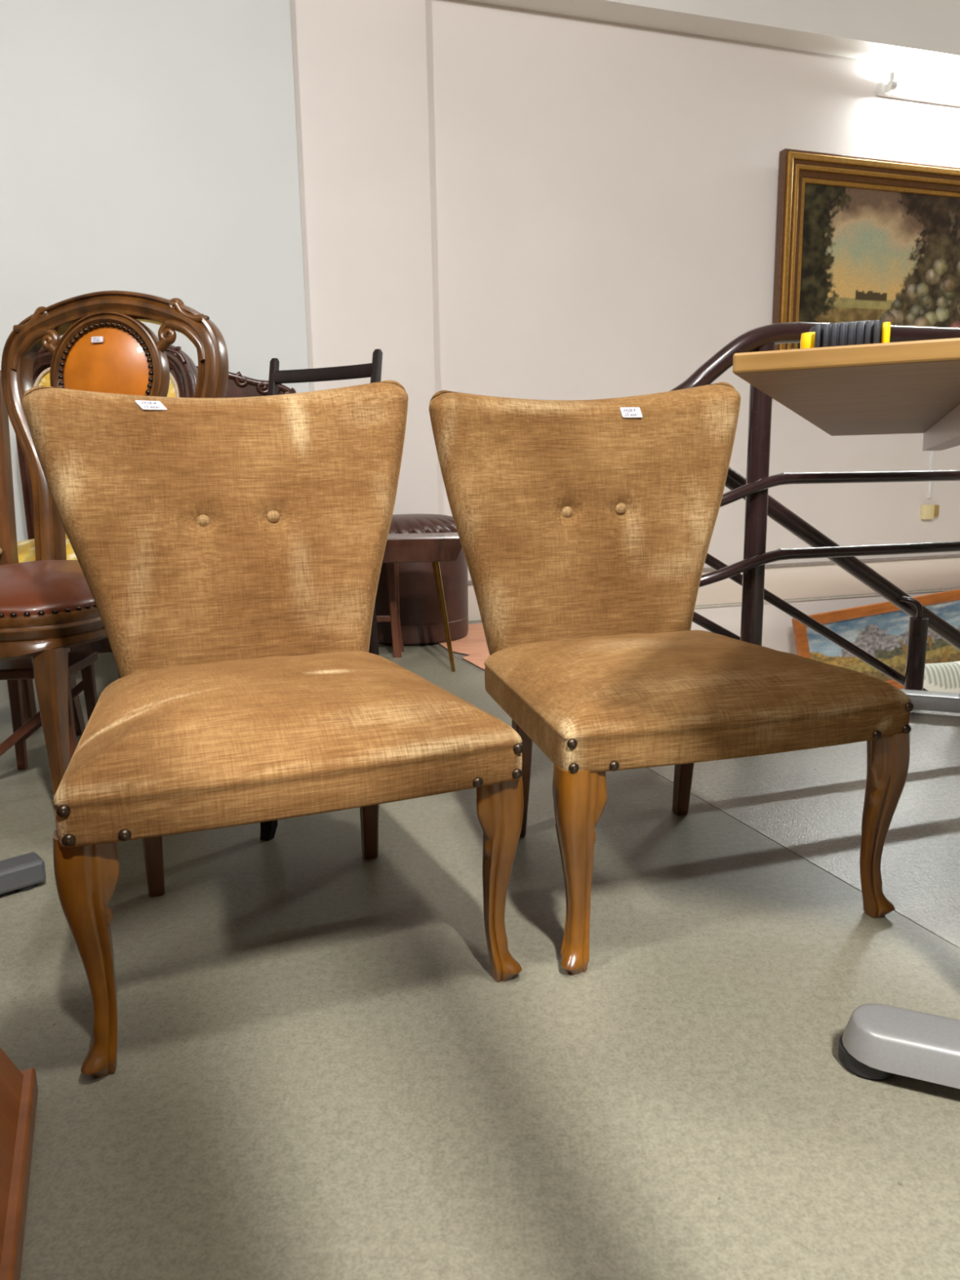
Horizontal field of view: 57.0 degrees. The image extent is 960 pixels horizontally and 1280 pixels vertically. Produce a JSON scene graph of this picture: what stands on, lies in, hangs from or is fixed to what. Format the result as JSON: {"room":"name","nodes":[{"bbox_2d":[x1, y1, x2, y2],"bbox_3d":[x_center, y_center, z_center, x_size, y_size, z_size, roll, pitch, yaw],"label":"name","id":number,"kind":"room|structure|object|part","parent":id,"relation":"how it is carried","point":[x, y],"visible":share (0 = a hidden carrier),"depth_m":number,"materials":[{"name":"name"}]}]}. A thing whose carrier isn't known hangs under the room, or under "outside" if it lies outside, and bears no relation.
{"room":"secondhand furniture store","nodes":[
{"label":"secondhand furniture store","id":0,"kind":"room"},
{"bbox_2d":[0,0,310,542],"bbox_3d":[-1.970,-1.407,3.021,2.689,3.000,0.100,-4,11,-17],"label":"wall","id":1,"kind":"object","parent":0,"point":[150,147],"visible":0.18,"depth_m":3.17,"materials":[{"name":"paint"}]},
{"bbox_2d":[290,0,438,515],"bbox_3d":[-0.448,-1.270,3.563,0.529,2.480,0.055,-4,11,-17],"label":"wall","id":2,"kind":"structure","parent":0,"point":[361,75],"depth_m":3.45,"materials":[{"name":"paint"}]},
{"bbox_2d":[0,620,959,1279],"bbox_3d":[1.357,0.640,0.256,7.100,0.120,8.000,-4,11,-17],"label":"floor","id":3,"kind":"structure","parent":0,"point":[324,1070],"depth_m":1.02,"materials":[{"name":"carpet"}]},
{"bbox_2d":[0,369,36,723],"bbox_3d":[-1.428,-0.189,2.113,0.462,0.920,0.449,-1,11,0],"label":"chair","id":4,"kind":"object","parent":3,"relation":"on","point":[8,540],"visible":0.6,"depth_m":2.26,"materials":[{"name":"wood"}]},
{"bbox_2d":[0,1047,38,1279],"bbox_3d":[-0.758,0.215,0.437,0.870,0.719,0.640,-5,11,-23],"label":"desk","id":5,"kind":"object","parent":3,"relation":"on","point":[19,1090],"visible":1,"depth_m":0.81,"materials":[{"name":"brown wood"}]},
{"bbox_3d":[-0.521,0.190,0.545,0.328,0.659,0.558,-5,11,-23],"label":"panel","id":6,"kind":"part","parent":5,"relation":"part of","materials":[{"name":"brown wood"}]},
{"bbox_2d":[0,852,46,893],"bbox_3d":[-0.928,0.122,1.195,0.435,0.630,0.435,0,11,3],"label":"pedestal base","id":7,"kind":"object","parent":3,"relation":"on","point":[23,873],"visible":1,"depth_m":1.40,"materials":[{"name":"grey metal"}]},
{"bbox_2d":[0,651,97,769],"bbox_3d":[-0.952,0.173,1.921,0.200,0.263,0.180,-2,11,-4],"label":"chair","id":8,"kind":"object","parent":3,"relation":"on","point":[13,671],"visible":0.62,"depth_m":1.95,"materials":[{"name":"red wood"}]},
{"bbox_3d":[-1.038,0.173,1.987,0.026,0.242,0.024,-2,11,-4],"label":"leg","id":9,"kind":"part","parent":8,"relation":"part of","materials":[{"name":"red wood"}]},
{"bbox_3d":[-0.954,0.055,1.899,0.200,0.022,0.180,-2,11,-4],"label":"seat","id":10,"kind":"part","parent":8,"relation":"part of","materials":[{"name":"red wood"}]},
{"bbox_3d":[-0.866,0.194,1.860,0.026,0.242,0.024,-2,11,-4],"label":"leg","id":11,"kind":"part","parent":8,"relation":"part of","materials":[{"name":"red wood"}]},
{"bbox_3d":[-0.876,0.168,1.998,0.026,0.242,0.024,-2,11,-4],"label":"leg","id":12,"kind":"part","parent":8,"relation":"part of","materials":[{"name":"red wood"}]},
{"bbox_2d":[15,338,197,678],"bbox_3d":[-1.190,-0.374,2.637,0.605,1.083,0.568,0,11,3],"label":"striped chair","id":13,"kind":"object","parent":3,"relation":"on","point":[184,367],"visible":0.2,"depth_m":2.78,"materials":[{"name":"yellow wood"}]},
{"bbox_3d":[-1.191,-0.266,2.602,0.462,0.085,0.440,0,11,3],"label":"striped seat","id":14,"kind":"part","parent":13,"relation":"part of","materials":[{"name":"fabric"}]},
{"bbox_3d":[-1.183,-0.602,2.806,0.481,0.568,0.078,0,11,3],"label":"gimp trim","id":15,"kind":"part","parent":13,"relation":"part of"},
{"bbox_3d":[-1.182,-0.608,2.817,0.605,0.688,0.129,0,11,3],"label":"frame","id":16,"kind":"part","parent":13,"relation":"part of","materials":[{"name":"brown wood"}]},
{"bbox_3d":[-1.183,-0.600,2.811,0.470,0.562,0.070,0,11,3],"label":"panel","id":17,"kind":"part","parent":13,"relation":"part of","materials":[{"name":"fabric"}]},
{"bbox_2d":[0,290,228,795],"bbox_3d":[-0.919,-0.235,1.887,0.576,1.076,0.637,1,11,12],"label":"leather chair","id":18,"kind":"object","parent":3,"relation":"on","point":[48,607],"visible":0.71,"depth_m":2.03,"materials":[{"name":"brown wood"}]},
{"bbox_3d":[-0.928,-0.120,1.853,0.403,0.084,0.498,1,11,12],"label":"leather seat","id":19,"kind":"part","parent":18,"relation":"part of","materials":[{"name":"brown leather"}]},
{"bbox_3d":[-0.805,0.178,1.685,0.055,0.335,0.064,1,11,12],"label":"leg","id":20,"kind":"part","parent":18,"relation":"part of","materials":[{"name":"brown wood"}]},
{"bbox_3d":[-0.927,-0.048,1.866,0.422,0.081,0.524,1,11,12],"label":"seat rail","id":21,"kind":"part","parent":18,"relation":"part of","materials":[{"name":"brown wood"}]},
{"bbox_3d":[-1.034,0.051,2.207,0.040,0.400,0.091,1,11,12],"label":"leg","id":22,"kind":"part","parent":18,"relation":"part of","materials":[{"name":"brown wood"}]},
{"bbox_3d":[-0.873,-0.617,2.066,0.244,0.240,0.039,1,11,12],"label":"oval panel","id":23,"kind":"part","parent":18,"relation":"part of","materials":[{"name":"leather"}]},
{"bbox_3d":[-0.871,-0.455,2.094,0.576,0.720,0.139,1,11,12],"label":"frame","id":24,"kind":"part","parent":18,"relation":"part of","materials":[{"name":"brown wood"}]},
{"bbox_2d":[71,365,296,653],"bbox_3d":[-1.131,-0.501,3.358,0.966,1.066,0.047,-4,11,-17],"label":"chair","id":25,"kind":"object","parent":3,"relation":"on","point":[239,385],"visible":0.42,"depth_m":3.34,"materials":[{"name":"brown wood"}]},
{"bbox_2d":[22,380,523,1077],"bbox_3d":[-0.300,0.014,1.246,0.602,0.802,0.664,-5,11,-21],"label":"chair","id":26,"kind":"object","parent":3,"relation":"on","point":[229,552],"visible":1,"depth_m":1.32,"materials":[{"name":"brown fabric"}]},
{"bbox_3d":[-0.414,0.335,0.956,0.063,0.281,0.063,-5,11,-21],"label":"leg","id":27,"kind":"part","parent":26,"relation":"part of","materials":[{"name":"brown wood"}]},
{"bbox_3d":[-0.502,0.264,1.347,0.033,0.281,0.064,-5,11,-21],"label":"leg","id":28,"kind":"part","parent":26,"relation":"part of","materials":[{"name":"brown wood"}]},
{"bbox_3d":[-0.393,-0.167,1.447,0.599,0.517,0.165,-5,11,-21],"label":"backrest","id":29,"kind":"part","parent":26,"relation":"part of","materials":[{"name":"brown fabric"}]},
{"bbox_3d":[-0.275,0.097,1.193,0.514,0.106,0.521,-5,11,-21],"label":"seat","id":30,"kind":"part","parent":26,"relation":"part of","materials":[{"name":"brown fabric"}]},
{"bbox_3d":[-0.185,0.236,1.468,0.033,0.281,0.064,-5,11,-21],"label":"leg","id":31,"kind":"part","parent":26,"relation":"part of","materials":[{"name":"brown wood"}]},
{"bbox_3d":[0.020,0.297,1.121,0.063,0.281,0.063,-5,11,-21],"label":"leg","id":32,"kind":"part","parent":26,"relation":"part of","materials":[{"name":"brown wood"}]},
{"bbox_2d":[260,349,382,840],"bbox_3d":[-0.430,-0.136,1.789,0.325,0.902,0.503,4,12,25],"label":"chair","id":33,"kind":"object","parent":3,"relation":"on","point":[268,828],"visible":0.11,"depth_m":1.91,"materials":[{"name":"brown wood"}]},
{"bbox_3d":[-0.390,0.157,1.583,0.044,0.400,0.062,4,12,25],"label":"leg","id":34,"kind":"part","parent":33,"relation":"part of","materials":[{"name":"brown wood"}]},
{"bbox_3d":[-0.462,-0.179,2.020,0.028,0.902,0.094,4,12,25],"label":"post","id":35,"kind":"part","parent":33,"relation":"part of","materials":[{"name":"brown wood"}]},
{"bbox_3d":[-0.338,-0.579,1.924,0.260,0.028,0.031,4,12,25],"label":"rail","id":36,"kind":"part","parent":33,"relation":"part of","materials":[{"name":"brown wood"}]},
{"bbox_3d":[-0.229,-0.163,1.913,0.028,0.902,0.094,4,12,25],"label":"post","id":37,"kind":"part","parent":33,"relation":"part of","materials":[{"name":"brown wood"}]},
{"bbox_2d":[376,562,404,657],"bbox_3d":[-0.428,-0.150,3.190,0.290,0.415,0.150,-1,11,0],"label":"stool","id":38,"kind":"object","parent":3,"relation":"on","point":[392,568],"visible":0.3,"depth_m":3.15,"materials":[{"name":"red wood"}]},
{"bbox_3d":[-0.308,-0.129,3.144,0.045,0.386,0.036,-1,11,0],"label":"leg","id":39,"kind":"part","parent":38,"relation":"part of","materials":[{"name":"red wood"}]},
{"bbox_3d":[-0.308,-0.147,3.242,0.045,0.386,0.036,-1,11,0],"label":"leg","id":40,"kind":"part","parent":38,"relation":"part of","materials":[{"name":"red wood"}]},
{"bbox_2d":[382,532,462,671],"bbox_3d":[-0.302,-0.124,2.957,0.504,0.447,0.204,-2,11,-3],"label":"side table","id":41,"kind":"object","parent":3,"relation":"on","point":[435,548],"visible":0.45,"depth_m":2.84,"materials":[{"name":"brown wood"}]},
{"bbox_3d":[-0.120,-0.079,2.903,0.069,0.373,0.041,-2,11,-3],"label":"leg","id":42,"kind":"part","parent":41,"relation":"part of","materials":[{"name":"gold metal"}]},
{"bbox_3d":[-0.128,-0.106,3.044,0.074,0.373,0.022,-7,12,-28],"label":"leg","id":43,"kind":"part","parent":41,"relation":"part of","materials":[{"name":"gold metal"}]},
{"bbox_2d":[438,623,489,671],"bbox_3d":[0.147,0.029,3.290,0.519,0.005,1.151,-4,11,-16],"label":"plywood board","id":44,"kind":"object","parent":3,"relation":"on","point":[473,645],"visible":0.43,"depth_m":3.33,"materials":[{"name":"wood"}]},
{"bbox_2d":[375,513,468,644],"bbox_3d":[-0.266,-0.257,3.527,0.444,0.483,0.444,-1,11,0],"label":"pouf","id":45,"kind":"object","parent":44,"relation":"on","point":[420,615],"visible":0.55,"depth_m":3.35,"materials":[{"name":"leather"}]},
{"bbox_2d":[428,382,914,974],"bbox_3d":[0.270,-0.023,1.400,0.588,0.799,0.598,-4,11,-16],"label":"chair","id":46,"kind":"object","parent":3,"relation":"on","point":[584,528],"visible":1,"depth_m":1.49,"materials":[{"name":"brown fabric"}]},
{"bbox_3d":[0.073,0.217,1.548,0.033,0.280,0.064,-4,11,-16],"label":"leg","id":47,"kind":"part","parent":46,"relation":"part of","materials":[{"name":"brown wood"}]},
{"bbox_3d":[0.125,0.293,1.139,0.063,0.280,0.063,-4,11,-16],"label":"leg","id":48,"kind":"part","parent":46,"relation":"part of","materials":[{"name":"brown wood"}]},
{"bbox_3d":[0.197,-0.204,1.602,0.586,0.514,0.110,-4,11,-16],"label":"backrest","id":49,"kind":"part","parent":46,"relation":"part of","materials":[{"name":"brown fabric"}]},
{"bbox_3d":[0.382,0.195,1.637,0.033,0.280,0.064,-4,11,-16],"label":"leg","id":50,"kind":"part","parent":46,"relation":"part of","materials":[{"name":"brown wood"}]},
{"bbox_3d":[0.283,0.058,1.365,0.517,0.103,0.495,-4,11,-16],"label":"seat","id":51,"kind":"part","parent":46,"relation":"part of","materials":[{"name":"brown fabric"}]},
{"bbox_3d":[0.566,0.261,1.266,0.063,0.280,0.063,-4,11,-16],"label":"leg","id":52,"kind":"part","parent":46,"relation":"part of","materials":[{"name":"brown wood"}]},
{"bbox_2d":[732,337,959,1088],"bbox_3d":[0.943,-0.009,1.439,0.800,0.735,1.771,4,12,24],"label":"work table","id":53,"kind":"object","parent":3,"relation":"on","point":[904,387],"visible":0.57,"depth_m":0.92,"materials":[{"name":"wood"}]},
{"bbox_2d":[800,320,890,348],"bbox_3d":[0.311,-0.259,0.761,0.076,0.025,0.059,4,12,24],"label":"cable","id":54,"kind":"object","parent":53,"relation":"on","point":[877,331],"visible":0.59,"depth_m":0.73,"materials":[{"name":"black plastic"}]},
{"bbox_3d":[0.786,-0.347,1.466,0.040,0.041,1.408,4,12,24],"label":"support rail","id":55,"kind":"part","parent":53,"relation":"part of","materials":[{"name":"metal"}]},
{"bbox_2d":[425,0,959,654],"bbox_3d":[0.091,-1.271,3.873,7.100,3.650,0.200,-4,11,-17],"label":"wall","id":56,"kind":"structure","parent":0,"point":[604,194],"depth_m":3.87,"materials":[{"name":"paint"}]},
{"bbox_2d":[464,0,959,74],"bbox_3d":[0.118,-2.780,3.421,7.100,0.520,0.150,-4,11,-17],"label":"ceiling","id":57,"kind":"structure","parent":56,"relation":"attached to","point":[917,33],"depth_m":3.82,"materials":[{"name":"paint"}]},
{"bbox_2d":[467,554,959,621],"bbox_3d":[1.670,-0.297,4.448,3.891,0.170,0.012,-4,11,-17],"label":"baseboard","id":58,"kind":"structure","parent":56,"relation":"attached to","point":[821,580],"depth_m":4.47,"materials":[{"name":"paint"}]},
{"bbox_2d":[694,587,959,608],"bbox_3d":[1.962,-0.229,4.556,3.280,0.011,0.010,-4,11,-17],"label":"trim","id":59,"kind":"structure","parent":56,"relation":"attached to","point":[953,588],"depth_m":4.50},
{"bbox_2d":[772,148,959,350],"bbox_3d":[2.138,-1.738,4.301,1.620,1.060,0.056,-4,11,-17],"label":"framed painting","id":60,"kind":"object","parent":56,"relation":"attached to","point":[858,238],"visible":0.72,"depth_m":4.18,"materials":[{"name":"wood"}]},
{"bbox_2d":[875,71,959,106],"bbox_3d":[2.469,-2.600,4.245,1.300,0.076,0.093,-4,11,-17],"label":"lamp","id":61,"kind":"object","parent":56,"relation":"attached to","point":[892,89],"visible":1,"depth_m":4.11,"materials":[{"name":"white plastic"}]},
{"bbox_2d":[920,504,939,519],"bbox_3d":[2.336,-0.665,4.587,0.098,0.075,0.030,-4,11,-17],"label":"wall socket","id":62,"kind":"object","parent":56,"relation":"attached to","point":[927,511],"visible":1,"depth_m":4.57,"materials":[{"name":"beige plastic"}]},
{"bbox_2d":[933,505,939,516],"bbox_3d":[2.365,-0.672,4.598,0.036,0.060,0.024,-4,11,-17],"label":"outlet","id":63,"kind":"object","parent":62,"relation":"attached to","point":[935,507],"depth_m":4.59,"materials":[{"name":"beige plastic"}]},
{"bbox_2d":[926,119,959,497],"bbox_3d":[2.313,-1.620,4.417,0.022,1.800,0.012,-4,11,-17],"label":"cable conduit","id":64,"kind":"object","parent":56,"relation":"attached to","point":[957,127],"visible":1,"depth_m":4.28,"materials":[{"name":"white plastic"}]},
{"bbox_3d":[2.248,0.518,3.819,3.675,0.120,2.722,-1,11,0],"label":"floor","id":65,"kind":"structure","parent":0,"visible":0},
{"bbox_2d":[670,321,959,691],"bbox_3d":[1.976,-0.108,2.702,3.368,1.531,0.283,-4,11,-17],"label":"stair railing","id":66,"kind":"object","parent":65,"relation":"on","point":[753,489],"visible":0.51,"depth_m":2.17,"materials":[{"name":"paint"}]},
{"bbox_3d":[0.670,-0.243,2.155,0.052,0.940,0.052,-4,11,-17],"label":"post","id":67,"kind":"part","parent":66,"relation":"part of","materials":[{"name":"paint"}]},
{"bbox_3d":[1.995,0.133,2.748,3.339,0.962,0.273,-4,11,-17],"label":"rail","id":68,"kind":"part","parent":66,"relation":"part of","materials":[{"name":"metal"}]},
{"bbox_3d":[1.994,0.054,2.733,3.339,1.163,0.273,-4,11,-17],"label":"rail","id":69,"kind":"part","parent":66,"relation":"part of","materials":[{"name":"metal"}]},
{"bbox_3d":[1.268,0.312,2.611,0.050,0.762,0.050,-4,11,-17],"label":"stair post","id":70,"kind":"part","parent":66,"relation":"part of","materials":[{"name":"metal"}]},
{"bbox_2d":[791,588,959,688],"bbox_3d":[2.152,0.019,4.503,1.281,0.544,0.120,-4,11,-18],"label":"landscape","id":71,"kind":"object","parent":65,"relation":"on","point":[881,629],"visible":0.57,"depth_m":4.45,"materials":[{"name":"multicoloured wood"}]},
{"bbox_3d":[2.123,-0.176,4.498,1.244,0.055,0.037,-9,2,-17],"label":"frame rail","id":72,"kind":"part","parent":71,"relation":"part of","materials":[{"name":"brown wood"}]},
{"bbox_3d":[2.183,0.214,4.509,1.244,0.055,0.037,-9,2,-17],"label":"frame rail","id":73,"kind":"part","parent":71,"relation":"part of","materials":[{"name":"brown wood"}]},
{"bbox_2d":[905,661,959,693],"bbox_3d":[2.023,0.271,3.755,0.480,0.369,0.157,-4,11,-17],"label":"striped cushion","id":74,"kind":"object","parent":65,"relation":"on","point":[938,677],"visible":0.23,"depth_m":3.69,"materials":[{"name":"fabric"}]}
]}

